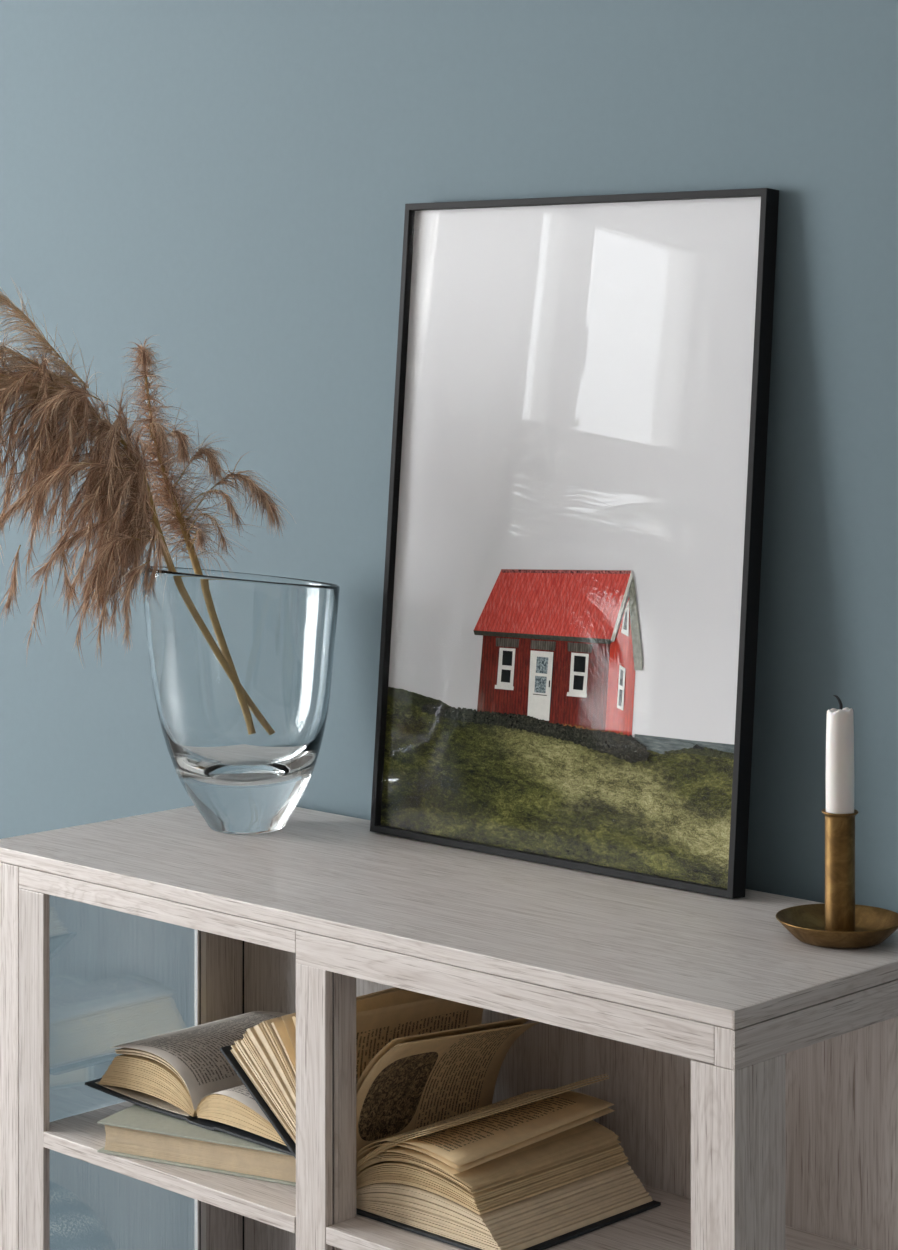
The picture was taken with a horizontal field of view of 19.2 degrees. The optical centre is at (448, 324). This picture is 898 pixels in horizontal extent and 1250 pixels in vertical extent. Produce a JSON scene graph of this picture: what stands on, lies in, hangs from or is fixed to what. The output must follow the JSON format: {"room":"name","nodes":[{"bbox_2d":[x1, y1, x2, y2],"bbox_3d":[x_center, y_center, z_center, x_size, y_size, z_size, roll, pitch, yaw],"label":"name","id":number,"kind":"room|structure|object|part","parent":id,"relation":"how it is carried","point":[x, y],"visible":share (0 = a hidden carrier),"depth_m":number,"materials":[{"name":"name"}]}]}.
{"room":"living room","nodes":[
{"label":"living room","id":0,"kind":"room"},
{"bbox_2d":[0,0,897,1249],"bbox_3d":[0.146,0.018,2.944,8.200,2.580,0.200,0,0,44],"label":"wall","id":1,"kind":"structure","parent":0,"point":[227,183],"depth_m":3.06,"materials":[{"name":"blue paint"}]},
{"bbox_3d":[-2.206,1.358,0.473,8.200,0.100,7.022,0,0,44],"label":"floor","id":2,"kind":"structure","parent":0,"visible":0},
{"bbox_2d":[0,806,897,1249],"bbox_3d":[-0.006,0.933,2.655,1.022,0.750,0.383,0,0,44],"label":"sideboard","id":3,"kind":"object","parent":2,"relation":"on","point":[751,1067],"visible":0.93,"depth_m":2.52,"materials":[{"name":"grey wood"}]},
{"bbox_3d":[-0.473,0.942,2.855,0.069,0.734,0.026,0,0,44],"label":"leg","id":4,"kind":"part","parent":3,"relation":"part of","materials":[{"name":"grey wood"}]},
{"bbox_3d":[-0.298,0.586,2.676,0.429,0.022,0.008,0,0,44],"label":"rail","id":5,"kind":"part","parent":3,"relation":"part of","materials":[{"name":"grey wood"}]},
{"bbox_2d":[97,1104,295,1185],"bbox_3d":[-0.218,0.831,2.737,0.238,0.032,0.160,0,0,27],"label":"closed book","id":6,"kind":"object","parent":3,"relation":"on","point":[135,1131],"visible":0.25,"depth_m":2.68,"materials":[{"name":"beige paper"}]},
{"bbox_2d":[85,1011,292,1155],"bbox_3d":[-0.197,0.785,2.792,0.328,0.060,0.209,0,0,44],"label":"open book","id":7,"kind":"object","parent":6,"relation":"on","point":[184,1074],"visible":0.41,"depth_m":2.76,"materials":[{"name":"paper"}]},
{"bbox_3d":[-0.228,0.942,3.037,0.006,0.734,0.136,0,0,44],"label":"panel","id":8,"kind":"part","parent":3,"relation":"part of","materials":[{"name":"grey wood"}]},
{"bbox_2d":[142,566,339,833],"bbox_3d":[-0.231,0.412,2.952,0.220,0.293,0.220,0,0,44],"label":"glass vase","id":9,"kind":"object","parent":3,"relation":"on","point":[241,668],"visible":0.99,"depth_m":2.87,"materials":[{"name":"clear glass"}]},
{"bbox_2d":[0,278,179,668],"bbox_3d":[-0.468,0.182,2.907,0.542,0.548,0.161,0,0,5],"label":"pampas grass","id":10,"kind":"object","parent":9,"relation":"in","point":[122,472],"depth_m":2.88,"materials":[{"name":"brown plant"}]},
{"bbox_3d":[-0.415,0.260,2.920,0.446,0.391,0.038,0,0,-2],"label":"stem","id":11,"kind":"part","parent":10,"relation":"part of","materials":[{"name":"brown plant"}]},
{"bbox_2d":[110,335,294,585],"bbox_3d":[-0.291,0.231,2.966,0.200,0.441,0.182,0,0,-19],"label":"pampas grass","id":12,"kind":"object","parent":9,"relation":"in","point":[144,359],"depth_m":2.95,"materials":[{"name":"brown plant"}]},
{"bbox_3d":[-0.274,0.241,2.949,0.135,0.422,0.021,0,0,19],"label":"stem","id":13,"kind":"part","parent":12,"relation":"part of","materials":[{"name":"brown plant"}]},
{"bbox_3d":[-0.113,0.917,2.530,0.041,0.684,0.029,0,0,44],"label":"post","id":14,"kind":"part","parent":3,"relation":"part of","materials":[{"name":"grey wood"}]},
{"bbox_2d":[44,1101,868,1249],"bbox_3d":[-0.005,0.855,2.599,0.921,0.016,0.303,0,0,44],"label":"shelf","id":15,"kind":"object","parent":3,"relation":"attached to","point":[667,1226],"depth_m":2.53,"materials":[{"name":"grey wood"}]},
{"bbox_3d":[0.039,0.590,2.356,0.501,0.032,0.010,0,0,44],"label":"rail","id":16,"kind":"part","parent":3,"relation":"part of","materials":[{"name":"grey wood"}]},
{"bbox_3d":[0.103,0.917,2.712,0.921,0.684,0.008,0,0,44],"label":"panel","id":17,"kind":"part","parent":3,"relation":"part of","materials":[{"name":"grey wood"}]},
{"bbox_2d":[370,188,778,898],"bbox_3d":[0.120,0.211,2.778,0.500,0.693,0.076,0,0,44],"label":"framed picture","id":18,"kind":"object","parent":3,"relation":"on","point":[567,678],"visible":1,"depth_m":2.76,"materials":[{"name":"grey paper"}]},
{"bbox_3d":[0.240,0.958,2.206,0.046,0.701,0.069,0,0,44],"label":"leg","id":19,"kind":"part","parent":3,"relation":"part of","materials":[{"name":"grey wood"}]},
{"bbox_3d":[0.361,0.591,2.307,0.010,0.032,0.382,0,0,44],"label":"rail","id":20,"kind":"part","parent":3,"relation":"part of","materials":[{"name":"grey wood"}]},
{"bbox_2d":[776,808,897,948],"bbox_3d":[0.355,0.499,2.414,0.116,0.117,0.116,0,0,44],"label":"candle holder","id":21,"kind":"object","parent":3,"relation":"on","point":[838,922],"visible":0.98,"depth_m":2.40,"materials":[{"name":"gold metal"}]},
{"bbox_3d":[0.355,0.548,2.414,0.116,0.020,0.116,0,0,44],"label":"dish","id":22,"kind":"part","parent":21,"relation":"part of","materials":[{"name":"gold metal"}]},
{"bbox_2d":[826,695,853,813],"bbox_3d":[0.355,0.407,2.414,0.026,0.142,0.026,0,0,44],"label":"candle","id":23,"kind":"object","parent":21,"relation":"in","point":[839,723],"visible":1,"depth_m":2.40,"materials":[{"name":"white wax"}]}
]}

